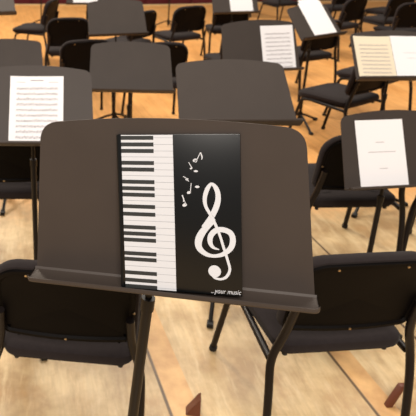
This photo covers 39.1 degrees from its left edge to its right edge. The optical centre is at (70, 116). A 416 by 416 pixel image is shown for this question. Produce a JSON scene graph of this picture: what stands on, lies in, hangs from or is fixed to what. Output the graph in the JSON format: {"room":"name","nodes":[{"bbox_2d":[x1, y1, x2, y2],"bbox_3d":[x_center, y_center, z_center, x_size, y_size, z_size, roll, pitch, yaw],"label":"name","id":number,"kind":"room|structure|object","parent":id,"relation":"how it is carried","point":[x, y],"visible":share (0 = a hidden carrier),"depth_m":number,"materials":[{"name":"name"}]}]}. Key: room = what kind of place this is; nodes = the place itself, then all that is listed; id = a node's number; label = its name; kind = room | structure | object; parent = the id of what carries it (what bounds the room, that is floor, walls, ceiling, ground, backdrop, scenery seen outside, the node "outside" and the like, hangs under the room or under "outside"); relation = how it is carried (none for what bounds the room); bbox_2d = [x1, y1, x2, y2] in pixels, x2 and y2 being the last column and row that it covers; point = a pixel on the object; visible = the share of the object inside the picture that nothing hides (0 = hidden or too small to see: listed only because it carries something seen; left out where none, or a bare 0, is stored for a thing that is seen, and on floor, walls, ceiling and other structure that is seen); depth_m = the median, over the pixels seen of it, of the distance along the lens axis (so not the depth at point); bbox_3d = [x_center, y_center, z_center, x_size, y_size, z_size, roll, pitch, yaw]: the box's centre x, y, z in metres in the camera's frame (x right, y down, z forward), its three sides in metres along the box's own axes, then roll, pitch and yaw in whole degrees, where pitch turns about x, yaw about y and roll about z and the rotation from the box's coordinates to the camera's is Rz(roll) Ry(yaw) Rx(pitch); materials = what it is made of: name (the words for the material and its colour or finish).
{"room":"music room","nodes":[
{"label":"music room","id":0,"kind":"room"},
{"bbox_2d":[0,1,415,415],"bbox_3d":[3.005,0.755,4.516,24.000,0.900,18.003,0,19,0],"label":"floor","id":1,"kind":"structure","parent":0,"point":[180,365],"depth_m":2.41,"materials":[{"name":"brown wood"}]},
{"bbox_2d":[0,0,16,14],"bbox_3d":[-0.847,-0.801,6.094,0.517,1.029,0.438,-3,20,-8],"label":"music stand","id":2,"kind":"object","parent":1,"relation":"on","point":[7,7],"visible":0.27,"depth_m":5.92,"materials":[{"name":"metal"}]},
{"bbox_2d":[0,146,39,200],"bbox_3d":[-0.336,0.358,3.106,0.536,0.831,0.585,0,19,1],"label":"chair","id":3,"kind":"object","parent":1,"relation":"on","point":[15,168],"visible":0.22,"depth_m":2.84,"materials":[{"name":"black plastic"}]},
{"bbox_2d":[0,39,42,214],"bbox_3d":[-0.419,0.055,3.586,0.517,1.077,0.430,-1,19,-3],"label":"music stand","id":4,"kind":"object","parent":1,"relation":"on","point":[13,52],"visible":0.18,"depth_m":3.51,"materials":[{"name":"metal"}]},
{"bbox_2d":[13,0,58,64],"bbox_3d":[-0.465,-1.172,7.446,0.585,0.831,0.536,6,20,18],"label":"chair","id":5,"kind":"object","parent":1,"relation":"on","point":[50,9],"visible":0.76,"depth_m":7.24,"materials":[{"name":"black fabric"}]},
{"bbox_2d":[32,0,41,22],"bbox_3d":[-0.521,-2.313,9.751,0.517,1.443,0.445,-2,20,-5],"label":"music stand","id":6,"kind":"object","parent":1,"relation":"on","point":[40,0],"visible":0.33,"depth_m":9.93,"materials":[{"name":"metal"}]},
{"bbox_2d":[0,65,92,360],"bbox_3d":[-0.157,0.402,2.386,0.517,1.219,0.438,0,19,1],"label":"music stand","id":7,"kind":"object","parent":1,"relation":"on","point":[77,90],"visible":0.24,"depth_m":2.27,"materials":[{"name":"metal"}]},
{"bbox_2d":[8,76,63,140],"bbox_3d":[-0.138,-0.029,2.245,0.219,0.240,0.154,0,19,1],"label":"sheet music","id":8,"kind":"object","parent":7,"relation":"on","point":[36,102],"visible":0.86,"depth_m":2.25,"materials":[{"name":"white paper"}]},
{"bbox_2d":[44,17,92,92],"bbox_3d":[-0.035,-0.739,6.211,0.536,0.831,0.585,-2,19,-3],"label":"chair","id":9,"kind":"object","parent":1,"relation":"on","point":[62,30],"visible":0.58,"depth_m":5.90,"materials":[{"name":"black plastic"}]},
{"bbox_2d":[0,259,144,415],"bbox_3d":[0.014,0.738,2.024,0.536,0.831,0.585,2,20,7],"label":"chair","id":10,"kind":"object","parent":1,"relation":"on","point":[38,320],"visible":0.7,"depth_m":1.75,"materials":[{"name":"grey fabric"}]},
{"bbox_2d":[66,0,99,20],"bbox_3d":[0.203,-1.149,6.952,0.532,1.101,0.404,-5,20,-12],"label":"music stand","id":11,"kind":"object","parent":1,"relation":"on","point":[68,2],"visible":0.14,"depth_m":6.82,"materials":[{"name":"metal"}]},
{"bbox_2d":[73,0,97,1],"bbox_3d":[0.187,-1.547,6.857,0.300,0.291,0.159,1,19,3],"label":"sheet music","id":12,"kind":"object","parent":11,"relation":"on","point":[73,0],"visible":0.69,"depth_m":6.84,"materials":[{"name":"white paper"}]},
{"bbox_2d":[60,39,114,117],"bbox_3d":[0.103,-0.355,5.122,0.536,0.831,0.585,-3,20,-8],"label":"chair","id":13,"kind":"object","parent":1,"relation":"on","point":[76,54],"visible":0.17,"depth_m":4.79,"materials":[{"name":"black plastic"}]},
{"bbox_2d":[87,0,148,118],"bbox_3d":[0.404,-0.437,4.878,0.537,1.137,0.404,-11,22,-27],"label":"music stand","id":14,"kind":"object","parent":1,"relation":"on","point":[115,18],"visible":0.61,"depth_m":4.78,"materials":[{"name":"metal"}]},
{"bbox_2d":[104,10,156,42],"bbox_3d":[0.666,-0.860,6.542,0.585,0.831,0.536,18,27,42],"label":"chair","id":15,"kind":"object","parent":1,"relation":"on","point":[150,15],"visible":0.39,"depth_m":6.41,"materials":[{"name":"black plastic"}]},
{"bbox_2d":[90,41,174,117],"bbox_3d":[0.367,0.083,3.496,0.518,1.076,0.445,0,19,0],"label":"music stand","id":16,"kind":"object","parent":1,"relation":"on","point":[129,67],"visible":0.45,"depth_m":3.38,"materials":[{"name":"metal"}]},
{"bbox_2d":[120,42,187,117],"bbox_3d":[0.761,-0.319,5.007,0.536,0.831,0.585,-1,19,-2],"label":"chair","id":17,"kind":"object","parent":1,"relation":"on","point":[178,51],"visible":0.19,"depth_m":4.70,"materials":[{"name":"black plastic"}]},
{"bbox_2d":[155,0,171,25],"bbox_3d":[1.731,-2.278,9.538,0.517,1.493,0.421,-2,20,-5],"label":"music stand","id":18,"kind":"object","parent":1,"relation":"on","point":[168,21],"visible":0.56,"depth_m":9.77,"materials":[{"name":"metal"}]},
{"bbox_2d":[27,118,319,415],"bbox_3d":[0.169,0.691,1.216,0.579,1.448,0.445,5,20,15],"label":"music stand","id":19,"kind":"object","parent":1,"relation":"on","point":[79,233],"visible":0.57,"depth_m":1.03,"materials":[{"name":"metal"}]},
{"bbox_2d":[116,134,242,296],"bbox_3d":[0.197,0.177,1.014,0.249,0.307,0.075,5,20,15],"label":"folder","id":20,"kind":"object","parent":19,"relation":"on","point":[180,220],"visible":1,"depth_m":1.01,"materials":[{"name":"black"}]},
{"bbox_2d":[121,135,175,290],"bbox_3d":[0.145,0.178,1.026,0.124,0.291,0.068,5,20,15],"label":"print","id":21,"kind":"object","parent":20,"relation":"attached to","point":[148,162],"depth_m":1.03,"materials":[{"name":"white paper"}]},
{"bbox_2d":[155,5,205,59],"bbox_3d":[1.340,-1.005,6.941,0.536,0.831,0.585,-8,21,-22],"label":"chair","id":22,"kind":"object","parent":1,"relation":"on","point":[186,20],"visible":0.86,"depth_m":6.69,"materials":[{"name":"black plastic"}]},
{"bbox_2d":[186,392,200,415],"bbox_3d":[0.470,1.095,2.117,0.054,0.083,0.040,4,20,11],"label":"wedge","id":23,"kind":"object","parent":1,"relation":"on","point":[193,408],"visible":1,"depth_m":2.11,"materials":[{"name":"red wood"}]},
{"bbox_2d":[204,38,222,59],"bbox_3d":[1.673,-0.567,5.695,0.536,0.831,0.585,-2,20,-6],"label":"chair","id":24,"kind":"object","parent":1,"relation":"on","point":[209,56],"visible":0.08,"depth_m":5.69,"materials":[{"name":"black fabric"}]},
{"bbox_2d":[15,0,415,5],"bbox_3d":[2.976,-2.492,12.424,24.021,0.062,0.777,-1,19,-2],"label":"trim","id":25,"kind":"structure","parent":1,"relation":"attached to","point":[326,0],"depth_m":12.39,"materials":[{"name":"brown wood"}]},
{"bbox_2d":[200,13,249,55],"bbox_3d":[2.053,-1.144,7.323,0.536,0.831,0.585,1,19,3],"label":"chair","id":26,"kind":"object","parent":1,"relation":"on","point":[218,20],"visible":0.41,"depth_m":7.07,"materials":[{"name":"black plastic"}]},
{"bbox_2d":[212,0,260,22],"bbox_3d":[1.755,-0.848,6.018,0.533,1.137,0.404,-11,22,-27],"label":"music stand","id":27,"kind":"object","parent":1,"relation":"on","point":[219,6],"visible":0.41,"depth_m":5.89,"materials":[{"name":"metal"}]},
{"bbox_2d":[230,0,252,10],"bbox_3d":[1.817,-1.252,5.923,0.254,0.269,0.144,-3,20,-7],"label":"sheet music","id":28,"kind":"object","parent":27,"relation":"on","point":[235,5],"visible":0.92,"depth_m":5.91,"materials":[{"name":"white paper"}]},
{"bbox_2d":[176,59,302,328],"bbox_3d":[0.721,0.346,2.582,0.518,1.184,0.456,-1,19,-1],"label":"music stand","id":29,"kind":"object","parent":1,"relation":"on","point":[233,90],"visible":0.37,"depth_m":2.44,"materials":[{"name":"metal"}]},
{"bbox_2d":[221,20,303,70],"bbox_3d":[1.206,-0.067,3.755,0.517,1.176,0.438,-2,20,-6],"label":"music stand","id":30,"kind":"object","parent":1,"relation":"on","point":[241,40],"visible":0.32,"depth_m":3.54,"materials":[{"name":"metal"}]},
{"bbox_2d":[260,25,295,67],"bbox_3d":[1.331,-0.442,3.555,0.219,0.268,0.123,-2,20,-6],"label":"sheet music","id":31,"kind":"object","parent":30,"relation":"on","point":[277,41],"visible":0.88,"depth_m":3.56,"materials":[{"name":"white paper"}]},
{"bbox_2d":[257,0,298,19],"bbox_3d":[3.639,-1.957,9.601,0.536,0.831,0.585,-7,21,-19],"label":"chair","id":32,"kind":"object","parent":1,"relation":"on","point":[274,3],"visible":0.8,"depth_m":9.46,"materials":[{"name":"black plastic"}]},
{"bbox_2d":[209,251,415,415],"bbox_3d":[0.894,0.719,2.062,0.536,0.831,0.585,-2,19,-4],"label":"chair","id":33,"kind":"object","parent":1,"relation":"on","point":[361,297],"visible":0.77,"depth_m":1.80,"materials":[{"name":"black plastic"}]},
{"bbox_2d":[287,5,346,134],"bbox_3d":[2.101,-0.429,4.911,0.520,1.080,0.463,-10,22,-25],"label":"music stand","id":34,"kind":"object","parent":1,"relation":"on","point":[301,25],"visible":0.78,"depth_m":4.74,"materials":[{"name":"metal"}]},
{"bbox_2d":[298,0,317,2],"bbox_3d":[2.134,-0.886,4.822,0.247,0.250,0.216,-10,22,-26],"label":"sheet music","id":35,"kind":"object","parent":34,"relation":"on","point":[299,1],"visible":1,"depth_m":4.85,"materials":[{"name":"white paper"}]},
{"bbox_2d":[298,1,336,34],"bbox_3d":[2.142,-0.848,4.806,0.281,0.264,0.230,-10,22,-26],"label":"sheet music","id":36,"kind":"object","parent":34,"relation":"on","point":[317,18],"visible":0.89,"depth_m":4.81,"materials":[{"name":"white paper"}]},
{"bbox_2d":[295,20,341,101],"bbox_3d":[2.484,-0.658,5.941,0.536,0.831,0.585,-8,21,-22],"label":"chair","id":37,"kind":"object","parent":1,"relation":"on","point":[318,46],"visible":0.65,"depth_m":5.72,"materials":[{"name":"black plastic"}]},
{"bbox_2d":[288,68,385,128],"bbox_3d":[2.201,-0.158,4.525,0.536,0.831,0.585,-11,22,-29],"label":"chair","id":38,"kind":"object","parent":1,"relation":"on","point":[355,93],"visible":0.67,"depth_m":4.38,"materials":[{"name":"black fabric"}]},
{"bbox_2d":[322,0,356,32],"bbox_3d":[4.290,-1.761,9.036,0.536,0.831,0.585,-6,20,-16],"label":"chair","id":39,"kind":"object","parent":1,"relation":"on","point":[336,5],"visible":0.38,"depth_m":8.81,"materials":[{"name":"black plastic"}]},
{"bbox_2d":[334,0,367,61],"bbox_3d":[3.615,-1.237,7.561,0.536,0.831,0.585,-12,22,-29],"label":"chair","id":40,"kind":"object","parent":1,"relation":"on","point":[352,10],"visible":0.52,"depth_m":7.30,"materials":[{"name":"black plastic"}]},
{"bbox_2d":[308,135,404,250],"bbox_3d":[1.432,0.385,3.000,0.536,0.831,0.585,-1,19,-1],"label":"chair","id":41,"kind":"object","parent":1,"relation":"on","point":[326,176],"visible":0.46,"depth_m":2.79,"materials":[{"name":"black plastic"}]},
{"bbox_2d":[322,66,412,115],"bbox_3d":[2.799,-0.372,5.122,0.536,0.831,0.585,-13,23,-32],"label":"chair","id":42,"kind":"object","parent":1,"relation":"on","point":[344,74],"visible":0.16,"depth_m":5.12,"materials":[{"name":"black plastic"}]},
{"bbox_2d":[357,7,390,32],"bbox_3d":[4.941,-1.632,8.659,0.536,0.831,0.585,-11,22,-27],"label":"chair","id":43,"kind":"object","parent":1,"relation":"on","point":[376,10],"visible":0.24,"depth_m":8.63,"materials":[{"name":"black plastic"}]},
{"bbox_2d":[340,110,415,338],"bbox_3d":[1.424,0.469,2.517,0.518,0.987,0.421,-3,20,-7],"label":"music stand","id":44,"kind":"object","parent":1,"relation":"on","point":[348,133],"visible":0.33,"depth_m":2.43,"materials":[{"name":"metal"}]},
{"bbox_2d":[355,119,408,186],"bbox_3d":[1.354,0.158,2.416,0.231,0.269,0.129,-3,20,-7],"label":"sheet music","id":45,"kind":"object","parent":44,"relation":"on","point":[380,143],"visible":0.92,"depth_m":2.42,"materials":[{"name":"white paper"}]},
{"bbox_2d":[349,0,414,46],"bbox_3d":[4.458,-1.362,7.902,0.536,0.831,0.585,-7,21,-19],"label":"chair","id":46,"kind":"object","parent":1,"relation":"on","point":[387,17],"visible":0.46,"depth_m":7.64,"materials":[{"name":"black plastic"}]},
{"bbox_2d":[350,30,415,217],"bbox_3d":[1.955,0.029,3.531,0.518,1.136,0.457,-1,19,-1],"label":"music stand","id":47,"kind":"object","parent":1,"relation":"on","point":[389,33],"visible":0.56,"depth_m":3.40,"materials":[{"name":"metal"}]},
{"bbox_2d":[353,36,415,75],"bbox_3d":[1.949,-0.353,3.346,0.457,0.239,0.186,0,19,0],"label":"booklet","id":48,"kind":"object","parent":47,"relation":"on","point":[374,55],"visible":0.85,"depth_m":3.35,"materials":[{"name":"beige paper"}]},
{"bbox_2d":[384,383,403,407],"bbox_3d":[1.259,1.080,2.152,0.087,0.080,0.027,-9,21,-23],"label":"wooden peg","id":49,"kind":"object","parent":1,"relation":"on","point":[397,391],"visible":0.87,"depth_m":2.14,"materials":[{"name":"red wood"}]},
{"bbox_2d":[373,2,415,31],"bbox_3d":[4.226,-1.083,7.115,0.536,0.831,0.585,0,19,0],"label":"chair","id":50,"kind":"object","parent":1,"relation":"on","point":[404,19],"visible":0.5,"depth_m":6.83,"materials":[{"name":"black plastic"}]},
{"bbox_2d":[402,196,415,250],"bbox_3d":[2.072,0.434,2.851,0.536,0.831,0.585,13,24,34],"label":"chair","id":51,"kind":"object","parent":1,"relation":"on","point":[411,217],"visible":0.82,"depth_m":2.84,"materials":[{"name":"black metal"}]},
{"bbox_3d":[0.986,-2.245,14.586,30.000,0.080,19.000,0,19,0],"label":"floor","id":52,"kind":"structure","parent":0,"visible":0},
{"bbox_2d":[14,0,29,3],"bbox_3d":[-1.276,-2.608,14.078,0.520,0.970,0.532,0,19,0],"label":"seat","id":53,"kind":"object","parent":52,"relation":"on","point":[15,1],"visible":0.04,"depth_m":14.15,"materials":[{"name":"red fabric"}]},
{"bbox_2d":[34,0,48,3],"bbox_3d":[-0.696,-2.612,14.078,0.520,0.970,0.532,0,19,0],"label":"seat","id":54,"kind":"object","parent":52,"relation":"on","point":[35,1],"visible":0.02,"depth_m":14.14,"materials":[{"name":"red fabric"}]},
{"bbox_2d":[147,0,165,3],"bbox_3d":[2.204,-2.629,14.078,0.520,0.970,0.532,0,19,0],"label":"seat","id":55,"kind":"object","parent":52,"relation":"on","point":[148,1],"visible":0.06,"depth_m":14.15,"materials":[{"name":"red fabric"}]},
{"bbox_2d":[170,0,188,3],"bbox_3d":[2.784,-2.633,14.078,0.520,0.970,0.532,0,19,0],"label":"seat","id":56,"kind":"object","parent":52,"relation":"on","point":[171,1],"visible":0.03,"depth_m":14.15,"materials":[{"name":"red fabric"}]},
{"bbox_2d":[192,0,211,3],"bbox_3d":[3.364,-2.636,14.078,0.520,0.970,0.532,0,19,0],"label":"seat","id":57,"kind":"object","parent":52,"relation":"on","point":[193,1],"visible":0.06,"depth_m":14.15,"materials":[{"name":"red fabric"}]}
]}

